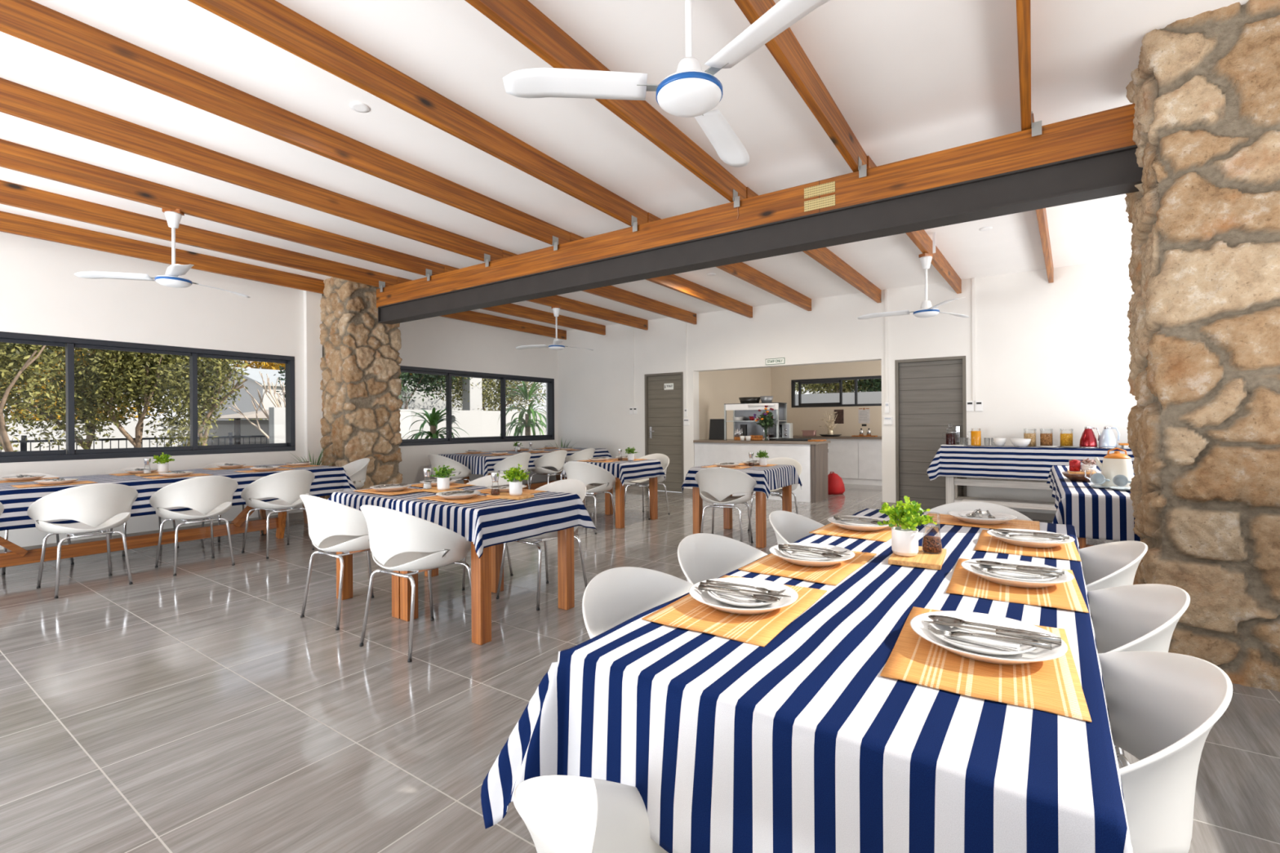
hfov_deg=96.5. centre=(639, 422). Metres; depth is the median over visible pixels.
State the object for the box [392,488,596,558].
striped tablecloth
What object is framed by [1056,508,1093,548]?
dining table
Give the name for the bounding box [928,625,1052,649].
fork
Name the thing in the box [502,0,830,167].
ceiling fan
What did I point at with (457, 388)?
leafy tree
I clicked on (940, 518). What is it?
placemat
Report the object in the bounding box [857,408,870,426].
notice
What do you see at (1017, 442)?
serving bowl
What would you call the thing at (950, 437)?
glass jug
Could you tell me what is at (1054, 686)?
placemat
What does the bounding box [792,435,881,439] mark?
countertop
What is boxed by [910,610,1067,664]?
dinner plate
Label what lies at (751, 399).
casserole dish
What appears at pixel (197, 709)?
floor
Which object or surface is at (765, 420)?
flower vase
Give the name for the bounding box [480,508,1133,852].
striped tablecloth
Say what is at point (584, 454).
shell chair
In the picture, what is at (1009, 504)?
bench
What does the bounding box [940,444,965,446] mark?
tray
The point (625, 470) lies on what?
striped tablecloth
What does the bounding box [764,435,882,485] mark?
base cabinet
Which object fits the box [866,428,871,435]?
mill
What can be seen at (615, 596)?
shell chair
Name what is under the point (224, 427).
wall
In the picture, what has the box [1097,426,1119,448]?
flask
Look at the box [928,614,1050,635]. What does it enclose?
spoon
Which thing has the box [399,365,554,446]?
window
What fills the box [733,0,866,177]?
rafter
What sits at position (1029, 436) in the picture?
jar
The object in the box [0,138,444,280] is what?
rafter
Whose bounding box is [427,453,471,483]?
shell chair
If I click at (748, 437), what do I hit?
ramekin
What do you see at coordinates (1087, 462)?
bowl
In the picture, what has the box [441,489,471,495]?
table knife
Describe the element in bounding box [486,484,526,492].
dinner plate
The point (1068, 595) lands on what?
placemat
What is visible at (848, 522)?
folded napkin
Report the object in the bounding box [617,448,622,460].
mill
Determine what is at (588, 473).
shell chair
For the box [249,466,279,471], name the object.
dinner plate
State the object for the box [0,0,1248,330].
ceiling
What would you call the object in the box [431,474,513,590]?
shell chair
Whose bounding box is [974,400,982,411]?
wall switch
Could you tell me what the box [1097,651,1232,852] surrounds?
shell chair
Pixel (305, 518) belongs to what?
floor plant
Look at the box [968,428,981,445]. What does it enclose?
glass jug
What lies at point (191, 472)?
dinner plate
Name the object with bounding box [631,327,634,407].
cable conduit
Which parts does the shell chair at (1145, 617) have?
under frame, leg, leg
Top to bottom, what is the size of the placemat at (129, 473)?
0.006 m
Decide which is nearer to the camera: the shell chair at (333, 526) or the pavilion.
the shell chair at (333, 526)
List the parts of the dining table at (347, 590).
leg, leg, leg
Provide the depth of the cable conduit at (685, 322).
9.75 m
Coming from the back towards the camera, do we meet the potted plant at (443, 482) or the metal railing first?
the metal railing
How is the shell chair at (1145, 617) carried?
on the floor
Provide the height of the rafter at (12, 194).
0.386 m
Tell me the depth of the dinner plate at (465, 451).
8.97 m
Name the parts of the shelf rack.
post, post, rail, shelf, shelf, post, post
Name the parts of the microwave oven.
door, control panel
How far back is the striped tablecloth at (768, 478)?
5.79 m
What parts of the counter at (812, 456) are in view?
panel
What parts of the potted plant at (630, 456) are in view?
pot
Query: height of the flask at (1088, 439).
0.247 m
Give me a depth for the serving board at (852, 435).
11.06 m
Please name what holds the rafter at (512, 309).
attached to the ceiling
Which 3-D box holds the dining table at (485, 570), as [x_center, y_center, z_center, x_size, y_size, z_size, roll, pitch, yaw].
[-0.967,0.856,3.670,0.757,0.742,0.780,0,0,35]
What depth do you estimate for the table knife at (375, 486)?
3.91 m
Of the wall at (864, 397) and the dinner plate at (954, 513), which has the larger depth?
the wall at (864, 397)
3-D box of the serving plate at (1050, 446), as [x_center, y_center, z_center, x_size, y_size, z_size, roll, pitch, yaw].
[4.673,0.280,6.533,0.180,0.017,0.180,0,0,35]
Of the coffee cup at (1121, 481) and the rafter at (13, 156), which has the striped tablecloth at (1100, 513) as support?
the coffee cup at (1121, 481)
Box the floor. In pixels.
[0,484,1279,852]
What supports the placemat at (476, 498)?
on the striped tablecloth at (491, 522)
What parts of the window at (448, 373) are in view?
sash, sash, sash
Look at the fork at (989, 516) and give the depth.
2.51 m
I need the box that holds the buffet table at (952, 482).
[945,476,1054,505]
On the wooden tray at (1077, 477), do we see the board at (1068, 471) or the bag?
the board at (1068, 471)
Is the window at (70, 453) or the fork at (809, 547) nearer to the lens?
the fork at (809, 547)
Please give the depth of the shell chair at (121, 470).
5.69 m
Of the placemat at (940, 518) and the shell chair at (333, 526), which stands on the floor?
the shell chair at (333, 526)
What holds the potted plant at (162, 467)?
on the wooden board at (151, 473)
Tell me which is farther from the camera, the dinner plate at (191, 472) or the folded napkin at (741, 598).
the dinner plate at (191, 472)
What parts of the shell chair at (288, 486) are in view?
leg, leg, under frame, leg, leg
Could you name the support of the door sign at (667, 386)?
attached to the door at (664, 409)
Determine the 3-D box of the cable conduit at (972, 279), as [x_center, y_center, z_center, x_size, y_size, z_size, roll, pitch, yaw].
[4.289,-1.067,7.339,0.032,1.575,0.018,0,0,35]
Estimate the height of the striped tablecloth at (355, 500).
0.238 m
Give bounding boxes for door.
[644,372,684,493]
[894,355,966,510]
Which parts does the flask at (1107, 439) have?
handle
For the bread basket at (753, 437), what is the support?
on the counter at (812, 456)
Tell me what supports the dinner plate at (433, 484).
on the placemat at (420, 485)
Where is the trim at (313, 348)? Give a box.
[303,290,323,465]
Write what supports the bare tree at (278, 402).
on the ground
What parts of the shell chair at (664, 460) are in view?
leg, leg, under frame, leg, leg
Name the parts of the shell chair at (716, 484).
leg, leg, under frame, leg, leg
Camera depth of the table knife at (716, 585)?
1.43 m
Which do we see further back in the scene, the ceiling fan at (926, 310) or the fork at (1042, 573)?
the ceiling fan at (926, 310)
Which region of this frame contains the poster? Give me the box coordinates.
[834,409,844,423]
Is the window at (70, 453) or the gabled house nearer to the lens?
the window at (70, 453)
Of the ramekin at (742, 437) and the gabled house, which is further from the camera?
the gabled house
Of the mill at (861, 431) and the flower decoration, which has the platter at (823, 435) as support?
the flower decoration
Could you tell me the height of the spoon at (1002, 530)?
0.014 m
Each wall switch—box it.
[629,407,633,413]
[633,407,637,413]
[683,418,689,425]
[684,408,687,417]
[883,416,892,424]
[884,402,889,413]
[966,400,973,411]
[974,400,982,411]
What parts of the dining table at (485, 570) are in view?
leg, leg, leg, leg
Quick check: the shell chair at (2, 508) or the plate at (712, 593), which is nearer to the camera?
the plate at (712, 593)
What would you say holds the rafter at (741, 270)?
attached to the ceiling
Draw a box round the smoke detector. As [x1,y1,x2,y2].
[349,102,369,112]
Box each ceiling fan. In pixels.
[74,208,249,297]
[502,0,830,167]
[515,306,592,350]
[857,253,968,319]
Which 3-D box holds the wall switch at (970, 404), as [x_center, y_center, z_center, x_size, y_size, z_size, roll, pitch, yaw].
[4.254,-0.209,7.361,0.085,0.130,0.028,0,0,35]
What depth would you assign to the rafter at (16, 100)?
4.03 m
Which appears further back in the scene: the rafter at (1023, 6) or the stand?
the stand
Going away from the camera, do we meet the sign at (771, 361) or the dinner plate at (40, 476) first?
the dinner plate at (40, 476)
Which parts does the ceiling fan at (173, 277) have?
blade, down rod, blade, blade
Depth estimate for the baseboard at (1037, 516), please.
7.04 m
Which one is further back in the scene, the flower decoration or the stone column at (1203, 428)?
the flower decoration
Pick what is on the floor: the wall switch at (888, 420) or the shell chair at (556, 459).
the shell chair at (556, 459)
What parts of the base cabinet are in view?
door, door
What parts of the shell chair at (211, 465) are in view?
leg, leg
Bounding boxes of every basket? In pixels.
[750,435,764,440]
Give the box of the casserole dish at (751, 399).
[738,396,759,403]
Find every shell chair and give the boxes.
[0,472,74,574]
[0,502,4,515]
[26,483,137,598]
[107,466,178,555]
[149,475,238,576]
[200,462,263,542]
[240,469,315,559]
[299,494,373,630]
[318,457,369,497]
[359,505,471,662]
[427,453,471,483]
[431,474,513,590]
[493,452,531,489]
[496,479,587,610]
[512,775,668,852]
[529,449,567,489]
[560,448,595,485]
[563,461,615,533]
[582,566,693,639]
[624,453,670,519]
[677,533,767,584]
[694,466,756,542]
[747,457,801,531]
[768,510,824,544]
[924,501,1031,520]
[1079,540,1147,653]
[1087,583,1190,768]
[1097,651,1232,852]
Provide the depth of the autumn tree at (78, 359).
28.82 m
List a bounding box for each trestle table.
[0,506,286,567]
[463,470,566,489]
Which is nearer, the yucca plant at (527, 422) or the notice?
the notice
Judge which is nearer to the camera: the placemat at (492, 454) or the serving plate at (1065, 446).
the serving plate at (1065, 446)
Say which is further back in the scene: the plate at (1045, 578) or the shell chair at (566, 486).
the shell chair at (566, 486)
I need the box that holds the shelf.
[954,496,1054,505]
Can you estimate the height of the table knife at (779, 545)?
0.015 m
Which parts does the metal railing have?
post, rail, post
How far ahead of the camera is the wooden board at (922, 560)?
1.82 m
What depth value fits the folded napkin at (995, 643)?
1.12 m
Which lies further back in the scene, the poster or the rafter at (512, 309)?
the poster
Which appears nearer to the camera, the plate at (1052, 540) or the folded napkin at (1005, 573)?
the folded napkin at (1005, 573)
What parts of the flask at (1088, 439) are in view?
handle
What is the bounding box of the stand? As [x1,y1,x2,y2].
[733,424,746,439]
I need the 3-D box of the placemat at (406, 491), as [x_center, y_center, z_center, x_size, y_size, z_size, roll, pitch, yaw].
[-1.739,0.478,3.993,0.450,0.006,0.300,0,0,35]
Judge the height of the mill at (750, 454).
0.141 m
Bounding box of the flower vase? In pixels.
[753,405,774,439]
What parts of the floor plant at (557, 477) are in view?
planter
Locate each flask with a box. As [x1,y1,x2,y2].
[1079,426,1100,448]
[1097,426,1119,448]
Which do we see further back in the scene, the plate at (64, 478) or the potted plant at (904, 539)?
the plate at (64, 478)
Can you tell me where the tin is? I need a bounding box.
[801,430,817,435]
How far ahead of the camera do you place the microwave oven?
9.30 m
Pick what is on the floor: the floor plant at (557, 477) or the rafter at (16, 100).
the floor plant at (557, 477)
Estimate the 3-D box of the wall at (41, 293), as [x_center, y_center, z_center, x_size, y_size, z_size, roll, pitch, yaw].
[-4.830,-0.367,7.024,0.220,3.240,11.290,0,0,35]
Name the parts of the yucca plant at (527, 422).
stem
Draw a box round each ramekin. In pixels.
[739,435,745,440]
[745,435,751,440]
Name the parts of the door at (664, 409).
handle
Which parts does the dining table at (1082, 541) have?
leg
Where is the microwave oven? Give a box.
[766,422,792,439]
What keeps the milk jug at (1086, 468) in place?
on the striped tablecloth at (1100, 513)
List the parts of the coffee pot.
spout, lid, bail handle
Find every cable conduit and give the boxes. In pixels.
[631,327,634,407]
[684,321,687,408]
[884,288,888,402]
[971,277,975,400]
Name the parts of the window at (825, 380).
sash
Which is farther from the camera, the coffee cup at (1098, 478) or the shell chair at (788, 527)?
the coffee cup at (1098, 478)
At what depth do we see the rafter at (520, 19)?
3.11 m
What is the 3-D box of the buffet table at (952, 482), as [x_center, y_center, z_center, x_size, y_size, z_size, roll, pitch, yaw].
[4.816,0.741,6.656,2.230,0.892,0.480,0,0,35]
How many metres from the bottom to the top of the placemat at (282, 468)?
0.006 m
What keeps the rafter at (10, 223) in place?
attached to the ceiling
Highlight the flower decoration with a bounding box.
[820,411,837,435]
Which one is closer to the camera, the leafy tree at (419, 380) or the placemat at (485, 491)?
the placemat at (485, 491)
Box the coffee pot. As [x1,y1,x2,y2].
[1093,447,1133,487]
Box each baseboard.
[0,480,556,552]
[590,483,1055,520]
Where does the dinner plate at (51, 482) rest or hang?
on the placemat at (77, 482)
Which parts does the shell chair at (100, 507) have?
leg, leg, under frame, leg, leg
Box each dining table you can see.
[336,551,438,618]
[400,527,574,644]
[604,476,657,528]
[692,484,791,548]
[1056,508,1093,548]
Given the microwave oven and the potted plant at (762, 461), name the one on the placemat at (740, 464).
the potted plant at (762, 461)
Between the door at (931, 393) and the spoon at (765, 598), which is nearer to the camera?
the spoon at (765, 598)
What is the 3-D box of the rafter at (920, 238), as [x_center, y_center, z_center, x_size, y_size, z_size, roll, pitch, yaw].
[2.888,-1.804,5.766,0.053,0.273,4.195,0,0,37]
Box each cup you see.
[1088,472,1113,488]
[1109,474,1131,490]
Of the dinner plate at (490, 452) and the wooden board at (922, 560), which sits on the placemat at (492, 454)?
the dinner plate at (490, 452)
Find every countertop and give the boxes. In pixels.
[693,439,831,444]
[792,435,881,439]
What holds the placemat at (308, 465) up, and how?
on the striped tablecloth at (327, 480)
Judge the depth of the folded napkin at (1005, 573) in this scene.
1.60 m
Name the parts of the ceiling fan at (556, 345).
blade, down rod, blade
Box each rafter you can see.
[0,0,570,250]
[0,77,502,266]
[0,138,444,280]
[0,179,397,292]
[0,210,324,293]
[187,0,648,231]
[397,276,605,335]
[440,311,566,339]
[444,264,648,330]
[464,0,746,208]
[502,249,696,324]
[569,232,752,318]
[647,212,811,311]
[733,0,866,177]
[746,186,881,302]
[866,155,961,293]
[1016,0,1041,137]
[1031,113,1053,283]
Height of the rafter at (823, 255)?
0.273 m
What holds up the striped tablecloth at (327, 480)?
on the trestle table at (17, 555)
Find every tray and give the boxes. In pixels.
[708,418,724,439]
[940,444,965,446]
[1062,471,1092,481]
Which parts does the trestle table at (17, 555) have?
leg, leg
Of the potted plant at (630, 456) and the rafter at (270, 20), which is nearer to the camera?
the rafter at (270, 20)
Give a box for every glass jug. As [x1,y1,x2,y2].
[944,423,955,444]
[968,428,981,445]
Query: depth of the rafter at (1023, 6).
2.79 m
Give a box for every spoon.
[379,484,407,488]
[445,490,475,495]
[697,585,780,602]
[778,546,843,558]
[835,517,885,524]
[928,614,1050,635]
[965,509,977,517]
[975,560,1064,574]
[992,528,1060,534]
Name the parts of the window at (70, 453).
sash, sash, sash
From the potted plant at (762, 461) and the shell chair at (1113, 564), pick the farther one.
the potted plant at (762, 461)
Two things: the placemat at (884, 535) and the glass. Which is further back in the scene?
the glass
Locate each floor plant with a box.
[288,448,346,523]
[548,438,577,479]
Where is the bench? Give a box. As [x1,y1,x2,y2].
[960,499,1056,510]
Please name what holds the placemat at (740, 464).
on the striped tablecloth at (768, 478)
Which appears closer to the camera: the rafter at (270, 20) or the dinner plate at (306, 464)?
the rafter at (270, 20)
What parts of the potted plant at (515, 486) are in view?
pot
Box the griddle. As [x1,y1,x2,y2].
[775,438,811,440]
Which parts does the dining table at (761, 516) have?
leg, leg, leg, leg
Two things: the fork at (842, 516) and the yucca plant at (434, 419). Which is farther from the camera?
the yucca plant at (434, 419)
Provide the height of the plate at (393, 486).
0.021 m
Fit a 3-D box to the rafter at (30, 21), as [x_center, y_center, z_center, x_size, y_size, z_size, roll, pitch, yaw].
[-2.646,-1.830,2.858,0.100,0.386,6.880,0,0,35]
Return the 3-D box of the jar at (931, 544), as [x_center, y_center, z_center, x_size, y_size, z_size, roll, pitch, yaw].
[0.981,0.369,1.919,0.061,0.132,0.061,0,0,35]
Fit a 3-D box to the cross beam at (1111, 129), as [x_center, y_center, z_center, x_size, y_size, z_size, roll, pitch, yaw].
[-0.225,-1.596,5.170,7.520,0.235,0.129,0,0,35]
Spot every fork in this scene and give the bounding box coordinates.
[706,579,785,594]
[784,543,847,553]
[841,515,888,521]
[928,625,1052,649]
[971,564,1058,577]
[986,510,995,518]
[996,532,1064,540]
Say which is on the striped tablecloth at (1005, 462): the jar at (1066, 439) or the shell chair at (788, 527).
the jar at (1066, 439)
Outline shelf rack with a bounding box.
[724,402,786,439]
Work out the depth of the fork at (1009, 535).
2.06 m
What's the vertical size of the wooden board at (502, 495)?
0.016 m
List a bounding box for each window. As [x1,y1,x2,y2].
[0,331,295,462]
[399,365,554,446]
[791,375,881,407]
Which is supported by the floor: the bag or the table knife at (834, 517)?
the bag
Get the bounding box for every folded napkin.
[715,591,763,603]
[790,551,826,558]
[844,520,875,524]
[946,626,1021,651]
[973,514,988,518]
[990,570,1043,579]
[1010,535,1050,541]
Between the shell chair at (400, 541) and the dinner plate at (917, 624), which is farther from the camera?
the shell chair at (400, 541)
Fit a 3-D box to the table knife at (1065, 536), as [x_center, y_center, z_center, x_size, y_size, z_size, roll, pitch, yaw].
[1.436,0.411,2.104,0.233,0.015,0.015,0,0,32]
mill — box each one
[143,457,151,473]
[422,467,431,488]
[490,471,499,495]
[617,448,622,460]
[748,452,753,466]
[858,428,863,435]
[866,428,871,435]
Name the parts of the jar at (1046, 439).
glass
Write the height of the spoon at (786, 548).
0.014 m
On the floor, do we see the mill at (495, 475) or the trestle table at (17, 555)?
the trestle table at (17, 555)
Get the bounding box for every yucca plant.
[400,404,470,439]
[496,381,546,435]
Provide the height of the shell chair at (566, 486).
0.799 m
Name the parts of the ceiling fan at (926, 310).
blade, down rod, blade, blade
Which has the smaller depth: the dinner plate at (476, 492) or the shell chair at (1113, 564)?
the shell chair at (1113, 564)
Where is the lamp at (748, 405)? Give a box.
[747,404,774,406]
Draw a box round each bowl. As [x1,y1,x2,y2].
[760,395,773,402]
[993,438,1006,446]
[1009,438,1031,447]
[1080,457,1096,472]
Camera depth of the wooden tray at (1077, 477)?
4.31 m
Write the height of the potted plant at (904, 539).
0.196 m
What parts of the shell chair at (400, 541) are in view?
leg, leg, under frame, leg, leg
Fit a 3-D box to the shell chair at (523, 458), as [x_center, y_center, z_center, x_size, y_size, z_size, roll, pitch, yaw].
[-1.902,0.835,8.408,0.604,0.799,0.619,0,0,32]
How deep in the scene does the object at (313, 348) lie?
7.49 m
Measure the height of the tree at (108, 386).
4.640 m
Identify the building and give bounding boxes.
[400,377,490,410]
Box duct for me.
[932,231,935,253]
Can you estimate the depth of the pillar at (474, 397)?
15.02 m
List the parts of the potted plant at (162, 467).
pot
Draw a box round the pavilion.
[202,409,268,444]
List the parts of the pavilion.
post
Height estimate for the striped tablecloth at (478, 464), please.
0.302 m
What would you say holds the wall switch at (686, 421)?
attached to the wall at (1056, 355)
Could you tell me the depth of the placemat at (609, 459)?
7.25 m
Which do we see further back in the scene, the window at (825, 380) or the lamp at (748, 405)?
the window at (825, 380)
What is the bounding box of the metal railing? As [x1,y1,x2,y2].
[0,431,269,452]
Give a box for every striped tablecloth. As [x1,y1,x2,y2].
[0,463,356,530]
[328,483,487,511]
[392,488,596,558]
[429,447,612,476]
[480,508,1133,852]
[560,457,666,485]
[681,462,802,499]
[926,444,1134,480]
[1046,465,1140,541]
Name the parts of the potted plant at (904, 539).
pot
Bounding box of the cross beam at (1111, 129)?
[376,103,1135,307]
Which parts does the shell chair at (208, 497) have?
leg, leg, under frame, leg, leg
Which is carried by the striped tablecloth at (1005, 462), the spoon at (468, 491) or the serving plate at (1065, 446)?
the serving plate at (1065, 446)
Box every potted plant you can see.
[152,452,174,472]
[429,464,455,490]
[501,463,529,495]
[513,441,521,451]
[625,447,637,460]
[755,449,768,466]
[877,495,937,556]
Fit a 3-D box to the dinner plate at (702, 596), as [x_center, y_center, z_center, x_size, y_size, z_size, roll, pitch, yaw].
[0.257,0.439,1.427,0.268,0.031,0.268,0,0,-19]
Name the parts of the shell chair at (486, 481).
leg, leg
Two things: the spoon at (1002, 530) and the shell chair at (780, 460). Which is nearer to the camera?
the spoon at (1002, 530)
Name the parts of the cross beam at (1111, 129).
nail plate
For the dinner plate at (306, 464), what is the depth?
6.40 m
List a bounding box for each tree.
[0,342,82,452]
[0,342,210,449]
[0,347,168,420]
[128,353,249,446]
[200,360,284,382]
[228,371,285,439]
[398,372,470,409]
[426,376,546,411]
[795,378,881,394]
[847,378,881,392]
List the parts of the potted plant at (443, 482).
pot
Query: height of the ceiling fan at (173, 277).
0.632 m
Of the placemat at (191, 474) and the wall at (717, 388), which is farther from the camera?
the wall at (717, 388)
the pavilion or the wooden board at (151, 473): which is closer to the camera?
the wooden board at (151, 473)
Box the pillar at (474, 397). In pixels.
[462,377,482,410]
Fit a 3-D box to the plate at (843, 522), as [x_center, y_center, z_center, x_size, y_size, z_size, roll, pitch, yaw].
[0.950,0.430,2.435,0.189,0.021,0.189,0,0,35]
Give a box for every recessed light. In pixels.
[706,273,715,275]
[978,226,992,231]
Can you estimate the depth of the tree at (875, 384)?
14.51 m
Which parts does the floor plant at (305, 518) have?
planter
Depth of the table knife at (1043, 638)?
1.11 m
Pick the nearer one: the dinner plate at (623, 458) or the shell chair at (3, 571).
the shell chair at (3, 571)
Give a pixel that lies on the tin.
(805, 433)
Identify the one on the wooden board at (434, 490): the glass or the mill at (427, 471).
the mill at (427, 471)
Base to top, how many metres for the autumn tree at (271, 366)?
13.035 m
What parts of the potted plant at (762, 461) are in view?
pot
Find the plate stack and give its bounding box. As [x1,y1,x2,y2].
[733,417,744,420]
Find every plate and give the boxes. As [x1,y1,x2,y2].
[0,475,45,480]
[32,478,79,484]
[41,478,73,481]
[124,468,157,473]
[158,471,194,476]
[216,463,244,468]
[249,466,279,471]
[285,462,311,466]
[369,484,411,491]
[377,485,404,488]
[419,479,457,486]
[435,490,480,499]
[444,491,474,495]
[465,450,482,453]
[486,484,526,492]
[489,452,507,454]
[528,449,544,452]
[558,448,573,450]
[587,457,608,461]
[616,456,636,459]
[688,577,798,614]
[706,581,783,607]
[713,462,739,467]
[741,461,759,465]
[768,542,854,566]
[779,545,839,560]
[827,515,888,531]
[839,517,883,526]
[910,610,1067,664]
[928,617,1037,655]
[946,510,1016,524]
[958,511,1007,519]
[960,558,1074,587]
[977,562,1056,582]
[986,528,1075,547]
[1000,531,1062,542]
[1039,445,1057,448]
[1062,445,1079,448]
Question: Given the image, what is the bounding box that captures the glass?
[1069,459,1080,471]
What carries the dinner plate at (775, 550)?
on the placemat at (771, 564)
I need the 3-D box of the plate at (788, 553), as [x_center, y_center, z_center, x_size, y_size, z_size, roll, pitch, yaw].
[0.554,0.433,1.865,0.189,0.021,0.189,0,0,35]
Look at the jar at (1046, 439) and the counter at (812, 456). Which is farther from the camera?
the counter at (812, 456)
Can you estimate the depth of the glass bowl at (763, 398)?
9.34 m
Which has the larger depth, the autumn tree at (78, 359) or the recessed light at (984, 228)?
the autumn tree at (78, 359)
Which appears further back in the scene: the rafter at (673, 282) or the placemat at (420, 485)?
the rafter at (673, 282)
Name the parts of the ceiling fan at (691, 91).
blade, down rod, blade, blade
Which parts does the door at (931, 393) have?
handle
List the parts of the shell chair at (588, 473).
leg, leg, under frame, leg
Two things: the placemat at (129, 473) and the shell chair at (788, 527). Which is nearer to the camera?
the shell chair at (788, 527)
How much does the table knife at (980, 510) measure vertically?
0.015 m
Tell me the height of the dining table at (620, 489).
0.742 m
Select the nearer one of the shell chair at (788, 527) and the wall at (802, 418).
the shell chair at (788, 527)
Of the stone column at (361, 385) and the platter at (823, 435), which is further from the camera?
the platter at (823, 435)
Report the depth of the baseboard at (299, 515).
6.17 m
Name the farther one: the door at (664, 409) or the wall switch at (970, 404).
the door at (664, 409)
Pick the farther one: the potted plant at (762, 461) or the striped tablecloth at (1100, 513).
the potted plant at (762, 461)
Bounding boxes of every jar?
[922,535,941,553]
[1023,428,1036,446]
[1040,428,1053,445]
[1059,428,1073,447]
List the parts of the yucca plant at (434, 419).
stem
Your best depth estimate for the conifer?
12.63 m
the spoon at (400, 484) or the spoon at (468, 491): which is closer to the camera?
the spoon at (468, 491)
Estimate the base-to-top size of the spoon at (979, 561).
0.014 m
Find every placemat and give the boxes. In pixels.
[0,477,59,483]
[11,480,95,488]
[110,471,170,475]
[142,473,213,479]
[203,466,256,470]
[235,467,291,472]
[280,464,321,467]
[352,488,422,495]
[410,483,475,488]
[416,495,499,503]
[454,452,489,453]
[477,488,546,493]
[480,453,515,455]
[577,459,620,462]
[608,458,646,460]
[641,574,826,647]
[701,465,751,469]
[737,462,777,466]
[737,551,876,585]
[808,523,902,542]
[880,606,1091,722]
[926,512,1039,530]
[946,558,1088,613]
[973,529,1081,561]
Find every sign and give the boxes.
[664,382,673,390]
[765,357,784,364]
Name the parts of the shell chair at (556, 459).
leg, under frame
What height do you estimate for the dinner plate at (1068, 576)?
0.031 m
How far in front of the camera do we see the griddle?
8.97 m
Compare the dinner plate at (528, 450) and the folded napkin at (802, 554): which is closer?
the folded napkin at (802, 554)
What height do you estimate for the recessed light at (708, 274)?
0.018 m
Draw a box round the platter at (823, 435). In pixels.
[818,434,841,436]
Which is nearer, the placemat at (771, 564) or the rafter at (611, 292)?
the placemat at (771, 564)
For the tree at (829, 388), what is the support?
on the ground
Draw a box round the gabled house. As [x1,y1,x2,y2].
[200,367,285,420]
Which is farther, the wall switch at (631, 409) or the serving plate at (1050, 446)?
the wall switch at (631, 409)
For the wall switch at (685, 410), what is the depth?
9.74 m
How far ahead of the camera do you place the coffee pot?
3.90 m
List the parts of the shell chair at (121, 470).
leg, leg, leg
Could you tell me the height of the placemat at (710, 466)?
0.006 m
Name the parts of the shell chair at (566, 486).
leg, under frame, leg, leg, leg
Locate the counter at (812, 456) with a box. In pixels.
[693,439,831,502]
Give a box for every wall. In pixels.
[0,231,558,550]
[1,420,269,451]
[268,407,546,443]
[557,257,1137,513]
[698,367,770,439]
[770,360,881,436]
[795,391,881,405]
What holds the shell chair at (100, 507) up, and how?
on the floor
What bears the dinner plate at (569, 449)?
on the placemat
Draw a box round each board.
[135,472,160,476]
[422,487,463,493]
[486,492,533,499]
[808,439,826,441]
[851,435,877,436]
[888,546,946,569]
[1066,470,1095,474]
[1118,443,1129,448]
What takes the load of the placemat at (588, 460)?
on the striped tablecloth at (625, 470)
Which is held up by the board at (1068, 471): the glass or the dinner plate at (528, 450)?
the glass
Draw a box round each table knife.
[373,484,399,488]
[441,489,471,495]
[699,582,791,596]
[777,544,849,555]
[833,515,883,522]
[924,621,1061,644]
[964,561,1062,575]
[977,508,982,517]
[992,530,1069,539]
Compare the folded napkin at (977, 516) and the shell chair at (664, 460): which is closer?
the folded napkin at (977, 516)
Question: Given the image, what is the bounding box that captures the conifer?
[273,364,409,408]
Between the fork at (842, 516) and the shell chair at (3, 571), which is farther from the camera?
the shell chair at (3, 571)
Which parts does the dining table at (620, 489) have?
leg, leg, leg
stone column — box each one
[319,276,403,499]
[1124,0,1279,692]
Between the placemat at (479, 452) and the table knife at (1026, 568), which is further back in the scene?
the placemat at (479, 452)
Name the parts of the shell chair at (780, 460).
leg, under frame, leg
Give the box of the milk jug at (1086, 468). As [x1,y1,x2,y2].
[1084,468,1097,484]
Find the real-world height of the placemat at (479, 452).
0.006 m
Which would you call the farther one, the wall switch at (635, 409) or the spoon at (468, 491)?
the wall switch at (635, 409)
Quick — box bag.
[827,471,844,494]
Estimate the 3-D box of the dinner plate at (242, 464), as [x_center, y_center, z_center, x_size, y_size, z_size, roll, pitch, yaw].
[-4.483,0.481,6.262,0.268,0.031,0.268,0,0,23]
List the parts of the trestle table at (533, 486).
leg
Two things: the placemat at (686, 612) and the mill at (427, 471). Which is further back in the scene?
the mill at (427, 471)
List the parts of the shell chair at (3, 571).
leg, leg, leg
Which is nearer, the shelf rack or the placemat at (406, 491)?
the placemat at (406, 491)
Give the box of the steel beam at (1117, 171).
[377,144,1142,324]
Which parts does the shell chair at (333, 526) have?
leg, leg, under frame, leg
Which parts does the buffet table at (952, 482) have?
leg, leg, rail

